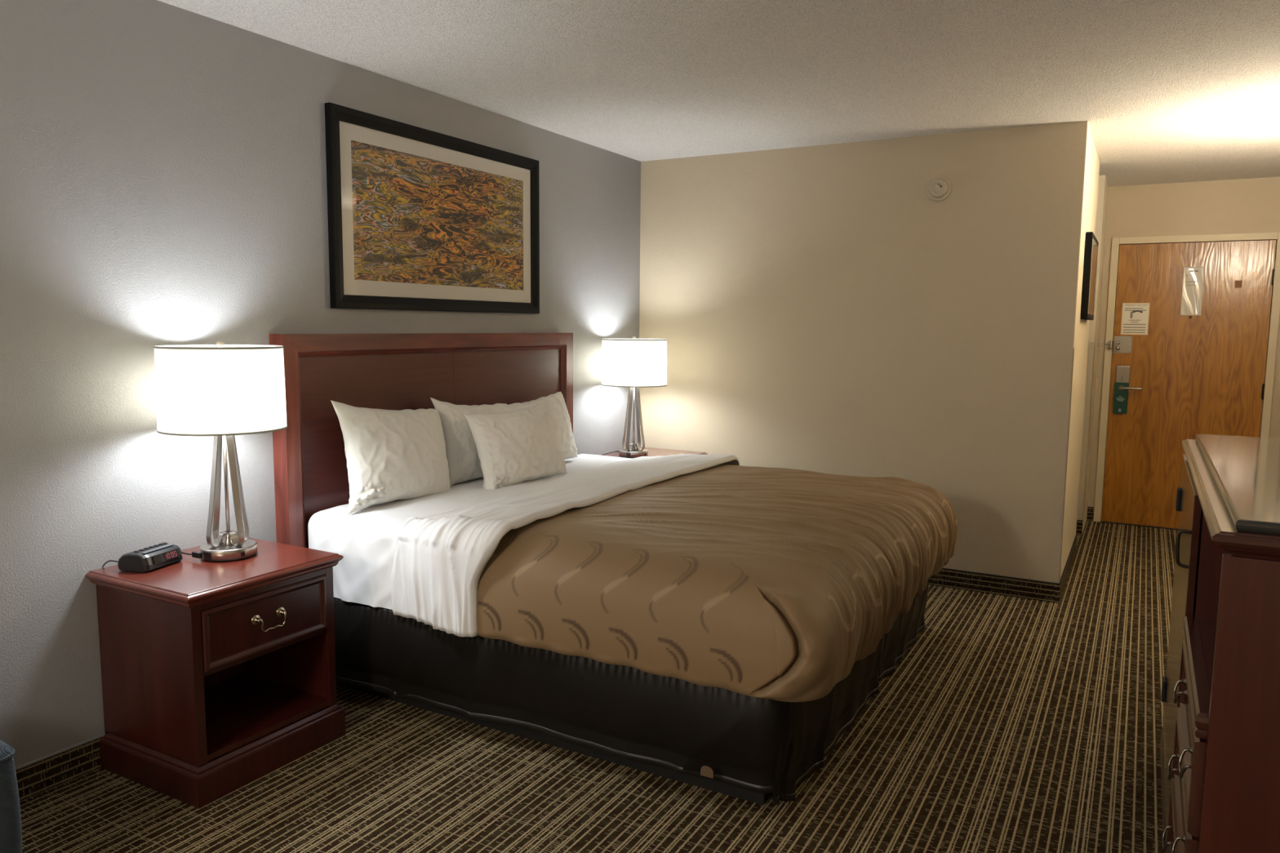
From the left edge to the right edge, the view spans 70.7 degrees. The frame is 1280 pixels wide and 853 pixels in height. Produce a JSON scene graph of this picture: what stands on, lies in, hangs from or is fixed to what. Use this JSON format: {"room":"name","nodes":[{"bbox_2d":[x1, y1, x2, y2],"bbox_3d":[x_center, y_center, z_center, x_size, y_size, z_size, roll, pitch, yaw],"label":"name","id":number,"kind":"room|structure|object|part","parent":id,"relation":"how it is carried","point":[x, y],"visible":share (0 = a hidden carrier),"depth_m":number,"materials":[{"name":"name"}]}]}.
{"room":"hotel room","nodes":[
{"label":"hotel room","id":0,"kind":"room"},
{"bbox_2d":[0,0,640,767],"bbox_3d":[-1.814,-0.119,2.696,0.120,2.440,7.200,4,7,29],"label":"wall","id":1,"kind":"structure","parent":0,"point":[163,165],"depth_m":2.93,"materials":[{"name":"grey paint"}]},
{"bbox_2d":[15,733,105,801],"bbox_3d":[-1.768,1.045,2.794,0.009,0.104,7.200,4,7,29],"label":"baseboard","id":2,"kind":"structure","parent":1,"relation":"attached to","point":[35,777],"depth_m":2.76,"materials":[{"name":"carpet"}]},
{"bbox_2d":[269,332,573,548],"bbox_3d":[-0.876,0.254,4.233,0.074,1.375,1.926,4,7,29],"label":"headboard","id":3,"kind":"object","parent":1,"relation":"attached to","point":[397,371],"visible":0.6,"depth_m":3.70,"materials":[{"name":"brown wood"}]},
{"bbox_3d":[-0.870,-0.386,4.161,0.074,0.088,1.926,4,7,29],"label":"rail","id":4,"kind":"part","parent":3,"relation":"part of","materials":[{"name":"brown wood"}]},
{"bbox_2d":[324,102,539,313],"bbox_3d":[-0.874,-0.923,4.127,0.031,0.787,1.380,4,7,29],"label":"framed picture","id":5,"kind":"object","parent":1,"relation":"attached to","point":[420,219],"visible":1,"depth_m":4.00,"materials":[{"name":"black paint"}]},
{"bbox_2d":[351,140,523,290],"bbox_3d":[-0.881,-0.923,4.131,0.002,0.559,1.152,4,7,29],"label":"print","id":6,"kind":"object","parent":5,"relation":"attached to","point":[420,220],"depth_m":4.04,"materials":[{"name":"paper"}]},
{"bbox_2d":[19,520,1177,852],"bbox_3d":[0.405,1.151,2.946,3.910,0.100,9.803,4,7,29],"label":"floor","id":7,"kind":"structure","parent":0,"point":[1008,724],"depth_m":2.84,"materials":[{"name":"carpet"}]},
{"bbox_2d":[0,739,22,852],"bbox_3d":[-1.818,0.954,1.995,0.575,0.464,0.590,4,7,29],"label":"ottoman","id":8,"kind":"object","parent":7,"relation":"on","point":[11,829],"visible":1,"depth_m":2.07,"materials":[{"name":"blue fabric"}]},
{"bbox_2d":[84,537,346,808],"bbox_3d":[-1.371,0.759,2.970,0.516,0.642,0.573,4,7,29],"label":"nightstand","id":9,"kind":"object","parent":7,"relation":"on","point":[217,677],"visible":0.96,"depth_m":2.80,"materials":[{"name":"brown wood"}]},
{"bbox_2d":[102,560,118,569],"bbox_3d":[-1.662,0.433,2.834,0.048,0.026,0.015,-6,9,-44],"label":"cord","id":10,"kind":"object","parent":9,"relation":"on","point":[103,566],"visible":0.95,"depth_m":2.83,"materials":[{"name":"black plastic"}]},
{"bbox_3d":[-1.495,0.746,2.749,0.463,0.484,0.020,4,7,29],"label":"panel","id":11,"kind":"part","parent":9,"relation":"part of","materials":[{"name":"brown wood"}]},
{"bbox_2d":[117,542,182,572],"bbox_3d":[-1.559,0.414,2.877,0.124,0.060,0.156,2,7,15],"label":"alarm clock","id":12,"kind":"object","parent":9,"relation":"on","point":[153,557],"visible":1,"depth_m":2.82,"materials":[{"name":"black plastic"}]},
{"bbox_3d":[-1.577,0.716,3.081,0.006,0.499,0.521,4,7,29],"label":"panel","id":13,"kind":"part","parent":9,"relation":"part of","materials":[{"name":"brown wood"}]},
{"bbox_2d":[181,551,202,558],"bbox_3d":[-1.502,0.411,2.964,0.163,0.029,0.040,2,7,12],"label":"power cord","id":14,"kind":"object","parent":9,"relation":"on","point":[195,554],"visible":0.55,"depth_m":2.94,"materials":[{"name":"black plastic"}]},
{"bbox_2d":[153,341,287,561],"bbox_3d":[-1.367,0.076,2.973,0.387,0.713,0.387,4,7,29],"label":"table lamp","id":15,"kind":"object","parent":9,"relation":"on","point":[221,391],"visible":1,"depth_m":2.82,"materials":[{"name":"white fabric"}]},
{"bbox_2d":[204,551,211,559],"bbox_3d":[-1.401,0.420,2.931,0.026,0.024,0.005,3,7,21],"label":"outlet","id":16,"kind":"object","parent":15,"relation":"attached to","point":[207,554],"depth_m":2.93,"materials":[{"name":"black plastic"}]},
{"bbox_3d":[-1.390,0.181,2.949,0.025,0.431,0.061,4,7,29],"label":"leg","id":17,"kind":"part","parent":15,"relation":"part of","materials":[{"name":"silver metal"}]},
{"bbox_3d":[-1.403,0.175,3.006,0.060,0.431,0.021,5,8,32],"label":"leg","id":18,"kind":"part","parent":15,"relation":"part of","materials":[{"name":"silver metal"}]},
{"bbox_3d":[-1.365,-0.127,2.950,0.386,0.266,0.386,4,7,29],"label":"lamp shade","id":19,"kind":"part","parent":15,"relation":"part of","materials":[{"name":"white fabric"}]},
{"bbox_3d":[-1.368,0.160,2.982,0.012,0.394,0.012,4,7,29],"label":"rod","id":20,"kind":"part","parent":15,"relation":"part of","materials":[{"name":"silver metal"}]},
{"bbox_3d":[-1.333,0.180,2.962,0.060,0.431,0.021,5,8,32],"label":"leg","id":21,"kind":"part","parent":15,"relation":"part of","materials":[{"name":"silver metal"}]},
{"bbox_3d":[-1.346,0.174,3.019,0.021,0.431,0.060,5,8,32],"label":"leg","id":22,"kind":"part","parent":15,"relation":"part of","materials":[{"name":"silver metal"}]},
{"bbox_3d":[-1.177,0.738,2.859,0.020,0.483,0.523,4,7,29],"label":"frame","id":23,"kind":"part","parent":9,"relation":"part of","materials":[{"name":"brown wood"}]},
{"bbox_3d":[-1.170,0.610,2.841,0.022,0.186,0.457,4,7,29],"label":"drawer","id":24,"kind":"part","parent":9,"relation":"part of","materials":[{"name":"brown wood"}]},
{"bbox_3d":[-1.151,0.613,2.831,0.017,0.049,0.098,4,7,29],"label":"drawer pull","id":25,"kind":"part","parent":9,"relation":"part of","materials":[{"name":"gold metal"}]},
{"bbox_3d":[-1.250,0.700,3.184,0.463,0.484,0.020,4,7,29],"label":"panel","id":26,"kind":"part","parent":9,"relation":"part of","materials":[{"name":"brown wood"}]},
{"bbox_2d":[307,453,928,805],"bbox_3d":[0.046,0.637,3.846,1.939,0.716,2.055,4,7,29],"label":"bed","id":27,"kind":"object","parent":7,"relation":"on","point":[721,740],"visible":0.41,"depth_m":3.00,"materials":[{"name":"white"}]},
{"bbox_2d":[330,400,450,515],"bbox_3d":[-0.989,0.101,3.641,0.204,0.449,0.617,4,7,31],"label":"pillow","id":28,"kind":"object","parent":27,"relation":"on","point":[391,455],"visible":0.92,"depth_m":3.53,"materials":[{"name":"white fabric"}]},
{"bbox_2d":[430,397,506,486],"bbox_3d":[-0.753,0.056,4.137,0.175,0.410,0.539,5,8,35],"label":"pillow","id":29,"kind":"object","parent":27,"relation":"on","point":[462,455],"visible":0.52,"depth_m":3.98,"materials":[{"name":"white fabric"}]},
{"bbox_3d":[0.038,0.442,3.810,1.935,0.321,1.964,4,7,29],"label":"mattress","id":30,"kind":"part","parent":27,"relation":"part of","materials":[{"name":"white fabric"}]},
{"bbox_2d":[462,401,567,489],"bbox_3d":[-0.555,0.095,4.083,0.191,0.384,0.538,5,8,37],"label":"pillow","id":31,"kind":"object","parent":27,"relation":"on","point":[521,445],"visible":0.98,"depth_m":4.00,"materials":[{"name":"white fabric"}]},
{"bbox_2d":[498,391,577,459],"bbox_3d":[-0.500,0.039,4.547,0.183,0.397,0.581,3,7,24],"label":"pillow","id":32,"kind":"object","parent":27,"relation":"on","point":[561,416],"visible":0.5,"depth_m":4.62,"materials":[{"name":"white fabric"}]},
{"bbox_3d":[0.024,0.915,3.908,1.805,0.149,1.815,4,7,29],"label":"frame","id":33,"kind":"part","parent":27,"relation":"part of","materials":[{"name":"black fabric"}]},
{"bbox_2d":[391,453,739,636],"bbox_3d":[-0.216,0.397,3.942,0.576,0.391,2.083,4,7,29],"label":"sheet","id":34,"kind":"object","parent":27,"relation":"on","point":[441,558],"visible":0.94,"depth_m":3.13,"materials":[{"name":"white fabric"}]},
{"bbox_2d":[476,464,957,702],"bbox_3d":[0.411,0.466,3.606,1.359,0.392,2.116,4,7,29],"label":"bedspread","id":35,"kind":"object","parent":27,"relation":"on","point":[757,582],"visible":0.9,"depth_m":2.84,"materials":[{"name":"brown fabric"}]},
{"bbox_2d":[599,447,707,458],"bbox_3d":[0.054,0.489,5.506,0.516,0.642,0.573,4,7,29],"label":"nightstand","id":36,"kind":"object","parent":7,"relation":"on","point":[651,451],"visible":0.02,"depth_m":5.56,"materials":[{"name":"brown wood"}]},
{"bbox_2d":[601,336,666,457],"bbox_3d":[-0.036,-0.176,5.343,0.387,0.713,0.387,4,7,27],"label":"table lamp","id":37,"kind":"object","parent":36,"relation":"on","point":[633,363],"visible":0.98,"depth_m":5.18,"materials":[{"name":"white fabric"}]},
{"bbox_3d":[-0.073,-0.078,5.375,0.060,0.431,0.021,4,7,30],"label":"leg","id":38,"kind":"part","parent":37,"relation":"part of","materials":[{"name":"silver metal"}]},
{"bbox_2d":[626,453,631,457],"bbox_3d":[-0.067,0.168,5.300,0.026,0.024,0.005,3,7,19],"label":"outlet","id":39,"kind":"object","parent":37,"relation":"attached to","point":[628,455],"depth_m":5.30,"materials":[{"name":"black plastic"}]},
{"bbox_3d":[-0.058,-0.071,5.318,0.021,0.431,0.060,4,7,30],"label":"leg","id":40,"kind":"part","parent":37,"relation":"part of","materials":[{"name":"silver metal"}]},
{"bbox_3d":[-0.037,-0.093,5.352,0.012,0.394,0.012,4,7,27],"label":"rod","id":41,"kind":"part","parent":37,"relation":"part of","materials":[{"name":"silver metal"}]},
{"bbox_3d":[-0.034,-0.379,5.320,0.386,0.266,0.386,4,7,27],"label":"lamp shade","id":42,"kind":"part","parent":37,"relation":"part of","materials":[{"name":"white fabric"}]},
{"bbox_3d":[-0.016,-0.079,5.390,0.021,0.431,0.060,4,7,30],"label":"leg","id":43,"kind":"part","parent":37,"relation":"part of","materials":[{"name":"silver metal"}]},
{"bbox_3d":[-0.001,-0.072,5.333,0.061,0.431,0.025,4,7,27],"label":"leg","id":44,"kind":"part","parent":37,"relation":"part of","materials":[{"name":"silver metal"}]},
{"bbox_2d":[1100,520,1177,529],"bbox_3d":[3.856,0.730,6.527,0.934,0.006,0.140,4,7,29],"label":"threshold","id":45,"kind":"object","parent":7,"relation":"on","point":[1100,521],"depth_m":6.58,"materials":[{"name":"brown wood"}]},
{"bbox_2d":[1159,434,1279,852],"bbox_3d":[1.659,0.652,2.171,0.685,1.088,1.577,4,7,29],"label":"dresser","id":46,"kind":"object","parent":7,"relation":"on","point":[1220,749],"visible":1,"depth_m":1.66,"materials":[{"name":"brown wood"}]},
{"bbox_3d":[1.274,1.002,2.184,0.018,0.039,0.087,4,7,29],"label":"drawer pull","id":47,"kind":"part","parent":46,"relation":"part of","materials":[{"name":"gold metal"}]},
{"bbox_3d":[1.198,1.018,2.001,0.034,0.175,0.643,4,7,29],"label":"drawer","id":48,"kind":"part","parent":46,"relation":"part of","materials":[{"name":"brown wood"}]},
{"bbox_3d":[1.276,0.820,2.163,0.018,0.039,0.087,4,7,29],"label":"drawer pull","id":49,"kind":"part","parent":46,"relation":"part of","materials":[{"name":"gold metal"}]},
{"bbox_3d":[1.076,0.858,1.807,0.018,0.039,0.087,4,7,29],"label":"drawer pull","id":50,"kind":"part","parent":46,"relation":"part of","materials":[{"name":"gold metal"}]},
{"bbox_3d":[1.277,0.633,2.142,0.018,0.039,0.087,4,7,29],"label":"drawer pull","id":51,"kind":"part","parent":46,"relation":"part of","materials":[{"name":"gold metal"}]},
{"bbox_3d":[1.567,0.579,2.622,0.016,0.902,0.836,4,7,29],"label":"cabinet door","id":52,"kind":"part","parent":46,"relation":"part of","materials":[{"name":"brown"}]},
{"bbox_3d":[1.369,0.308,2.278,0.031,0.099,0.009,4,7,29],"label":"door pull","id":53,"kind":"part","parent":46,"relation":"part of","materials":[{"name":"brown metal"}]},
{"bbox_3d":[1.077,0.671,1.786,0.018,0.039,0.087,4,7,29],"label":"drawer pull","id":54,"kind":"part","parent":46,"relation":"part of","materials":[{"name":"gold metal"}]},
{"bbox_3d":[1.200,0.835,1.981,0.034,0.178,0.643,4,7,29],"label":"drawer","id":55,"kind":"part","parent":46,"relation":"part of","materials":[{"name":"brown wood"}]},
{"bbox_3d":[1.201,0.648,1.960,0.034,0.185,0.643,4,7,29],"label":"drawer","id":56,"kind":"part","parent":46,"relation":"part of","materials":[{"name":"brown wood"}]},
{"bbox_3d":[2.038,0.567,2.811,0.622,0.921,0.022,4,7,29],"label":"panel","id":57,"kind":"part","parent":46,"relation":"part of","materials":[{"name":"brown wood"}]},
{"bbox_3d":[1.642,0.643,2.103,0.618,0.921,0.022,4,7,29],"label":"panel","id":58,"kind":"part","parent":46,"relation":"part of","materials":[{"name":"brown wood"}]},
{"bbox_3d":[1.675,0.156,2.110,0.659,0.048,1.577,4,7,29],"label":"moulding","id":59,"kind":"part","parent":46,"relation":"part of","materials":[{"name":"brown wood"}]},
{"bbox_3d":[1.309,0.706,1.515,0.622,0.921,0.022,4,7,29],"label":"panel","id":60,"kind":"part","parent":46,"relation":"part of","materials":[{"name":"brown wood"}]},
{"bbox_2d":[158,0,1279,186],"bbox_3d":[0.428,-1.373,2.663,3.910,0.100,9.803,4,7,29],"label":"ceiling","id":61,"kind":"structure","parent":0,"point":[1166,91],"depth_m":3.54,"materials":[{"name":"white paint"}]},
{"bbox_2d":[639,120,1086,582],"bbox_3d":[1.068,-0.380,5.265,2.632,2.440,0.120,4,7,29],"label":"wall","id":62,"kind":"structure","parent":0,"point":[815,309],"depth_m":5.00,"materials":[{"name":"beige paint"}]},
{"bbox_2d":[926,176,951,200],"bbox_3d":[1.584,-1.264,4.789,0.128,0.128,0.040,4,7,29],"label":"smoke detector","id":63,"kind":"object","parent":62,"relation":"attached to","point":[940,188],"visible":1,"depth_m":4.78,"materials":[{"name":"beige plastic"}]},
{"bbox_2d":[928,568,1060,603],"bbox_3d":[1.086,0.791,5.305,2.514,0.104,0.009,4,7,29],"label":"baseboard","id":64,"kind":"structure","parent":62,"relation":"attached to","point":[1037,590],"depth_m":4.84,"materials":[{"name":"carpet"}]},
{"bbox_2d":[1057,120,1099,583],"bbox_3d":[2.455,-0.356,5.168,0.120,2.440,1.300,4,7,29],"label":"wall","id":65,"kind":"structure","parent":0,"point":[1091,162],"depth_m":4.99,"materials":[{"name":"beige paint"}]},
{"bbox_2d":[1053,347,1074,583],"bbox_3d":[2.181,0.207,4.649,0.032,1.219,0.032,4,7,29],"label":"trim","id":66,"kind":"structure","parent":65,"relation":"attached to","point":[1070,351],"depth_m":4.63,"materials":[{"name":"beige paint"}]},
{"bbox_2d":[1059,534,1077,601],"bbox_3d":[2.501,0.809,5.267,0.009,0.104,1.300,4,7,29],"label":"baseboard","id":67,"kind":"structure","parent":65,"relation":"attached to","point":[1064,575],"depth_m":5.17,"materials":[{"name":"carpet"}]},
{"bbox_2d":[1080,231,1098,319],"bbox_3d":[2.540,-0.835,5.093,0.034,0.460,0.620,4,7,29],"label":"framed picture","id":68,"kind":"object","parent":65,"relation":"attached to","point":[1091,242],"visible":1,"depth_m":4.84,"materials":[{"name":"black paint"}]},
{"bbox_3d":[2.554,-0.834,5.085,0.002,0.400,0.560,4,7,29],"label":"glass pane","id":69,"kind":"part","parent":68,"relation":"part of","materials":[{"name":"white"}]},
{"bbox_2d":[1076,174,1108,534],"bbox_3d":[2.848,-0.518,6.648,0.912,2.440,0.683,4,7,29],"label":"wall","id":70,"kind":"structure","parent":0,"point":[1103,188],"depth_m":6.22,"materials":[{"name":"beige paint"}]},
{"bbox_2d":[1075,520,1082,535],"bbox_3d":[2.668,0.675,6.478,0.912,0.104,0.009,4,7,29],"label":"baseboard","id":71,"kind":"structure","parent":70,"relation":"attached to","point":[1079,522],"depth_m":6.26,"materials":[{"name":"carpet"}]},
{"bbox_2d":[1078,342,1095,519],"bbox_3d":[3.069,0.036,6.205,0.033,1.229,0.033,4,7,29],"label":"trim","id":72,"kind":"structure","parent":70,"relation":"attached to","point":[1091,345],"depth_m":6.19,"materials":[{"name":"beige paint"}]},
{"bbox_2d":[1086,176,1279,519],"bbox_3d":[3.876,-0.480,6.399,1.154,2.440,0.120,4,7,29],"label":"wall","id":73,"kind":"structure","parent":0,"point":[1252,205],"depth_m":6.28,"materials":[{"name":"beige paint"}]},
{"bbox_2d":[1086,506,1093,520],"bbox_3d":[3.359,0.652,6.736,0.041,0.104,0.009,4,7,29],"label":"baseboard","id":74,"kind":"structure","parent":73,"relation":"attached to","point":[1090,509],"depth_m":6.73,"materials":[{"name":"carpet"}]},
{"bbox_2d":[1093,231,1279,522],"bbox_3d":[3.838,-0.300,6.409,1.075,2.078,0.174,4,7,29],"label":"door frame","id":75,"kind":"structure","parent":73,"relation":"attached to","point":[1116,242],"depth_m":6.34,"materials":[{"name":"beige paint"}]},
{"bbox_2d":[1101,240,1276,528],"bbox_3d":[3.841,-0.272,6.362,0.938,2.021,0.113,4,7,29],"label":"door","id":76,"kind":"structure","parent":73,"relation":"in","point":[1190,375],"depth_m":6.38,"materials":[{"name":"brown wood"}]},
{"bbox_2d":[1112,382,1128,413],"bbox_3d":[3.491,-0.206,6.554,0.092,0.226,0.002,4,7,29],"label":"hanger","id":77,"kind":"object","parent":76,"relation":"hanging from","point":[1120,397],"visible":1,"depth_m":6.56,"materials":[{"name":"teal paper"}]},
{"bbox_3d":[3.495,-0.593,6.535,0.114,0.122,0.002,4,7,29],"label":"latch plate","id":78,"kind":"part","parent":76,"relation":"part of","materials":[{"name":"silver metal"}]},
{"bbox_3d":[3.533,-0.274,6.500,0.149,0.032,0.053,4,7,29],"label":"handle","id":79,"kind":"part","parent":76,"relation":"part of","materials":[{"name":"silver metal"}]},
{"bbox_2d":[1120,302,1150,334],"bbox_3d":[3.555,-0.773,6.482,0.172,0.227,0.002,4,7,29],"label":"notice","id":80,"kind":"object","parent":76,"relation":"attached to","point":[1135,316],"visible":1,"depth_m":6.48,"materials":[{"name":"white paper"}]},
{"bbox_2d":[1180,266,1204,315],"bbox_3d":[3.851,-0.943,6.293,0.128,0.333,0.007,4,7,29],"label":"notice","id":81,"kind":"object","parent":76,"relation":"attached to","point":[1193,277],"visible":1,"depth_m":6.29,"materials":[{"name":"beige paper"}]}
]}

